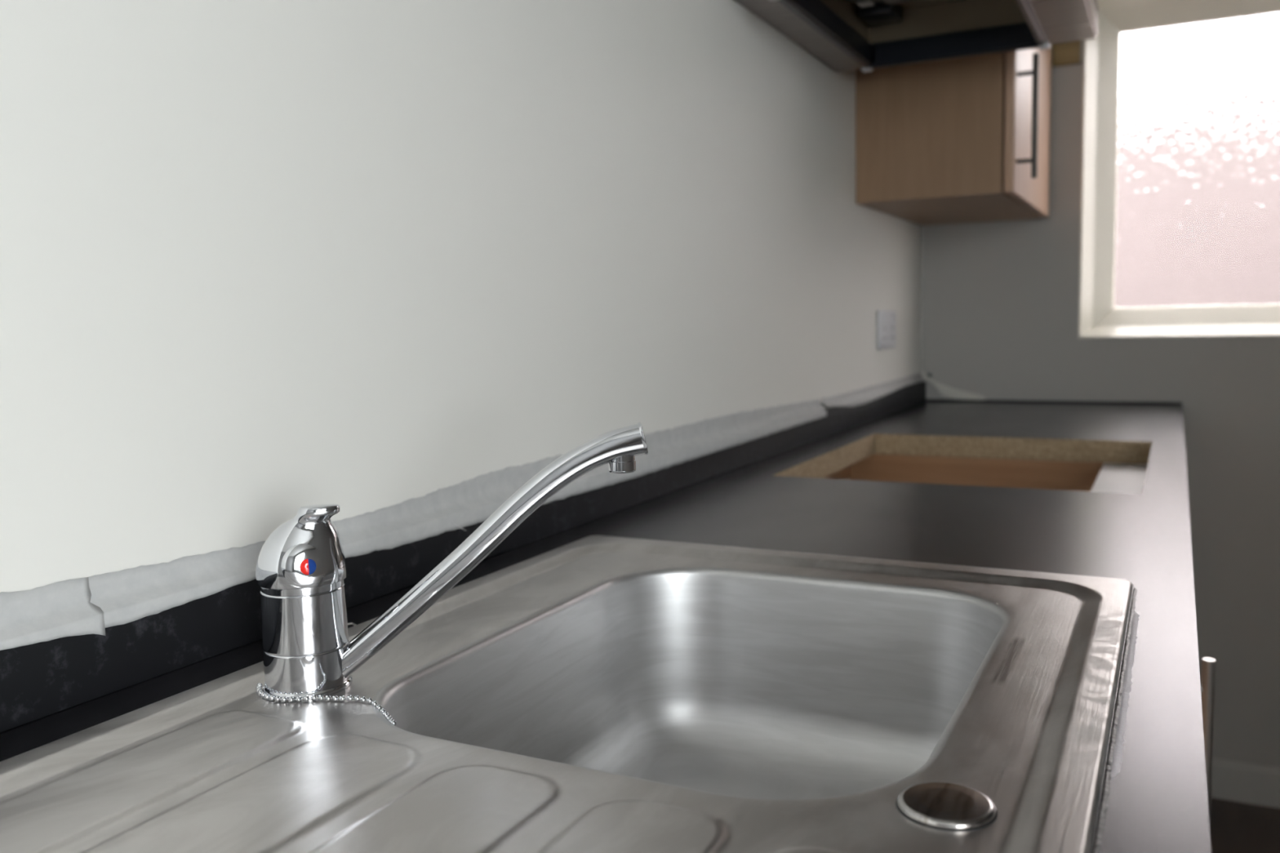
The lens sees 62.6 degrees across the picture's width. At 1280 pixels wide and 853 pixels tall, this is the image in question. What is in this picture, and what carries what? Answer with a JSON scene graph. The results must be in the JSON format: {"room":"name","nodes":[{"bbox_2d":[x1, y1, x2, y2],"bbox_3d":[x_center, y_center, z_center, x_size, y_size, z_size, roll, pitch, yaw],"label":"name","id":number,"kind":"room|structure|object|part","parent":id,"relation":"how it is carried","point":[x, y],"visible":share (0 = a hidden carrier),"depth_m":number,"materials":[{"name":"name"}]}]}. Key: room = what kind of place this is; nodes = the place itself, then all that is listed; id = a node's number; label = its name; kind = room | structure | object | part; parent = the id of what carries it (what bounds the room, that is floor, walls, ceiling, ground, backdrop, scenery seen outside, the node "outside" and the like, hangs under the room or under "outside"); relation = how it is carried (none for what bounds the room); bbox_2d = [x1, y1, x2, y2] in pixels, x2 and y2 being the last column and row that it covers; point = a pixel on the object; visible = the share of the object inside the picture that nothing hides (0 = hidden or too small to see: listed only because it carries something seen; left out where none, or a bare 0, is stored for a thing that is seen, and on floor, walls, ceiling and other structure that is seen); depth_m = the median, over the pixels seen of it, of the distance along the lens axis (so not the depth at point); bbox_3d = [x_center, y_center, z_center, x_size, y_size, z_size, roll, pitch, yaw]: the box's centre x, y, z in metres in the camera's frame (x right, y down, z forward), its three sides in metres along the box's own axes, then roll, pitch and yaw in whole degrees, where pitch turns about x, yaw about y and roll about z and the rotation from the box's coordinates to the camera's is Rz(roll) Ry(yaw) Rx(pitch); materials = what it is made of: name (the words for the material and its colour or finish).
{"room":"kitchen","nodes":[
{"label":"kitchen","id":0,"kind":"room"},
{"bbox_2d":[0,0,922,592],"bbox_3d":[-0.317,-0.147,0.765,0.100,2.450,4.699,2,6,27],"label":"wall","id":1,"kind":"structure","parent":0,"point":[261,261],"depth_m":0.86,"materials":[{"name":"white paint"}]},
{"bbox_2d":[0,577,105,650],"bbox_3d":[-0.553,0.154,0.188,0.013,0.041,1.006,2,6,27],"label":"tape","id":2,"kind":"object","parent":1,"relation":"attached to","point":[61,609],"visible":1,"depth_m":0.61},
{"bbox_2d":[88,398,826,627],"bbox_3d":[0.003,0.034,1.281,0.013,0.048,1.478,2,6,27],"label":"tape","id":3,"kind":"object","parent":1,"relation":"attached to","point":[126,596],"visible":0.8,"depth_m":0.91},
{"bbox_2d":[821,373,925,406],"bbox_3d":[0.534,-0.080,2.321,0.012,0.033,0.857,2,6,27],"label":"tape","id":4,"kind":"object","parent":1,"relation":"attached to","point":[864,395],"visible":1,"depth_m":2.22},
{"bbox_2d":[876,310,896,350],"bbox_3d":[0.553,-0.217,2.354,0.012,0.086,0.146,2,6,27],"label":"double socket","id":5,"kind":"object","parent":1,"relation":"attached to","point":[886,319],"visible":1,"depth_m":2.33,"materials":[{"name":"white plastic"}]},
{"bbox_2d":[884,314,886,322],"bbox_3d":[0.540,-0.238,2.317,0.004,0.017,0.012,2,6,27],"label":"rocker switch","id":6,"kind":"object","parent":5,"relation":"attached to","point":[885,315],"depth_m":2.31,"materials":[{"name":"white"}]},
{"bbox_2d":[734,0,1098,72],"bbox_3d":[0.426,-1.042,1.568,0.451,0.857,0.600,2,6,27],"label":"hood","id":7,"kind":"object","parent":1,"relation":"attached to","point":[866,35],"visible":1,"depth_m":1.80,"materials":[{"name":"silver metal"}]},
{"bbox_3d":[0.386,-0.699,1.644,0.184,0.034,0.184,2,6,27],"label":"fan motor","id":8,"kind":"part","parent":7,"relation":"part of","materials":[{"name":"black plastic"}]},
{"bbox_2d":[855,44,1052,225],"bbox_3d":[0.720,-0.834,2.284,0.339,0.720,0.631,2,6,27],"label":"upper cabinet","id":9,"kind":"object","parent":1,"relation":"attached to","point":[963,140],"visible":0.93,"depth_m":2.05,"materials":[{"name":"brown wood"}]},
{"bbox_3d":[0.732,-0.585,1.989,0.038,0.228,0.011,2,6,27],"label":"bar handle","id":10,"kind":"part","parent":9,"relation":"part of","materials":[{"name":"grey metal"}]},
{"bbox_3d":[0.828,-0.830,2.224,0.018,0.718,0.619,2,6,27],"label":"door","id":11,"kind":"part","parent":9,"relation":"part of","materials":[{"name":"brown wood"}]},
{"bbox_2d":[921,40,1279,768],"bbox_3d":[1.603,-0.344,2.329,1.900,2.450,0.150,2,6,27],"label":"wall","id":12,"kind":"structure","parent":0,"point":[1001,299],"depth_m":2.48,"materials":[{"name":"grey paint"}]},
{"bbox_2d":[922,370,986,399],"bbox_3d":[0.799,-0.104,2.675,0.160,0.077,0.006,2,6,27],"label":"tape","id":13,"kind":"object","parent":12,"relation":"attached to","point":[945,391],"visible":0.99,"depth_m":2.68,"materials":[{"name":"white"}]},
{"bbox_2d":[1052,40,1080,66],"bbox_3d":[1.004,-0.903,2.478,0.060,0.100,0.018,2,6,27],"label":"batten","id":14,"kind":"object","parent":12,"relation":"attached to","point":[1068,53],"visible":0.53,"depth_m":2.47,"materials":[{"name":"brown wood"}]},
{"bbox_2d":[1078,0,1279,338],"bbox_3d":[1.424,-0.606,2.380,0.778,0.800,0.141,2,6,27],"label":"window","id":15,"kind":"structure","parent":12,"relation":"in","point":[1180,224],"depth_m":2.48,"materials":[{"name":"white"}]},
{"bbox_2d":[1210,758,1279,808],"bbox_3d":[1.792,0.844,2.270,1.148,0.090,0.016,2,6,27],"label":"baseboard","id":16,"kind":"structure","parent":12,"relation":"attached to","point":[1236,781],"depth_m":2.45,"materials":[{"name":"grey"}]},
{"bbox_2d":[1209,797,1279,852],"bbox_3d":[0.534,1.120,0.470,1.950,0.050,4.699,2,6,27],"label":"floor","id":17,"kind":"structure","parent":0,"point":[1235,827],"depth_m":2.34,"materials":[{"name":"brown wood"}]},
{"bbox_2d":[823,453,1147,493],"bbox_3d":[0.517,0.528,1.673,0.542,0.891,0.600,2,6,27],"label":"base cabinet","id":18,"kind":"object","parent":17,"relation":"on","point":[1116,477],"visible":0.11,"depth_m":1.88,"materials":[{"name":"brown wood"}]},
{"bbox_3d":[0.708,0.100,1.529,0.094,0.018,0.562,2,6,27],"label":"rail","id":19,"kind":"part","parent":18,"relation":"part of","materials":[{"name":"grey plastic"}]},
{"bbox_2d":[1200,657,1215,825],"bbox_3d":[0.147,0.615,0.884,0.599,0.891,1.000,2,6,27],"label":"base cabinet","id":20,"kind":"object","parent":17,"relation":"on","point":[1208,673],"visible":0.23,"depth_m":1.13,"materials":[{"name":"brown wood"}]},
{"bbox_2d":[0,399,1211,852],"bbox_3d":[0.172,0.135,0.970,0.600,0.043,3.648,2,6,27],"label":"countertop","id":21,"kind":"structure","parent":20,"relation":"on","point":[1157,802],"depth_m":1.08,"materials":[{"name":"black laminate"}]},
{"bbox_2d":[0,381,926,732],"bbox_3d":[-0.092,0.086,1.098,0.011,0.050,3.648,2,6,27],"label":"upstand","id":22,"kind":"object","parent":21,"relation":"on","point":[39,680],"visible":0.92,"depth_m":0.73,"materials":[{"name":"black laminate"}]},
{"bbox_2d":[0,535,1133,852],"bbox_3d":[-0.050,0.251,0.526,0.501,0.173,0.999,2,6,27],"label":"sink","id":23,"kind":"object","parent":21,"relation":"in","point":[592,694],"visible":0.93,"depth_m":0.69,"materials":[{"name":"metal"}]},
{"bbox_2d":[255,683,396,725],"bbox_3d":[-0.185,0.163,0.620,0.112,0.009,0.021,1,6,23],"label":"chain","id":24,"kind":"object","parent":23,"relation":"on","point":[260,693],"visible":1,"depth_m":0.62,"materials":[{"name":"grey metal"}]},
{"bbox_2d":[255,422,648,701],"bbox_3d":[-0.115,0.079,0.654,0.239,0.159,0.053,-2,6,-7],"label":"mixer tap","id":25,"kind":"object","parent":23,"relation":"on","point":[301,573],"visible":1,"depth_m":0.63,"materials":[{"name":"silver metal"}]},
{"bbox_3d":[-0.207,0.070,0.641,0.053,0.047,0.051,-3,6,-20],"label":"lever handle","id":26,"kind":"part","parent":25,"relation":"part of","materials":[{"name":"silver metal"}]},
{"bbox_3d":[0.060,0.229,0.720,0.340,0.161,0.428,2,6,27],"label":"bowl","id":27,"kind":"part","parent":23,"relation":"part of","materials":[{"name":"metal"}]},
{"bbox_2d":[895,782,997,831],"bbox_3d":[0.137,0.169,0.470,0.044,0.005,0.044,2,6,27],"label":"cover","id":28,"kind":"object","parent":23,"relation":"on","point":[940,806],"visible":1,"depth_m":0.47,"materials":[{"name":"metal"}]},
{"bbox_3d":[0.999,-0.061,2.578,0.584,0.004,0.009,2,6,27],"label":"end strip","id":29,"kind":"part","parent":21,"relation":"part of","materials":[{"name":"black laminate"}]},
{"bbox_2d":[1092,586,1137,852],"bbox_3d":[0.248,0.158,0.548,0.004,0.001,0.645,2,6,27],"label":"black sealant","id":30,"kind":"object","parent":21,"relation":"on","point":[1100,828],"visible":1,"depth_m":0.53,"materials":[{"name":"black"}]},
{"bbox_2d":[1111,611,1139,779],"bbox_3d":[0.292,0.150,0.629,0.005,0.001,0.310,2,6,27],"label":"smear","id":31,"kind":"object","parent":21,"relation":"on","point":[1121,728],"visible":1,"depth_m":0.59,"materials":[{"name":"grey"}]}
]}

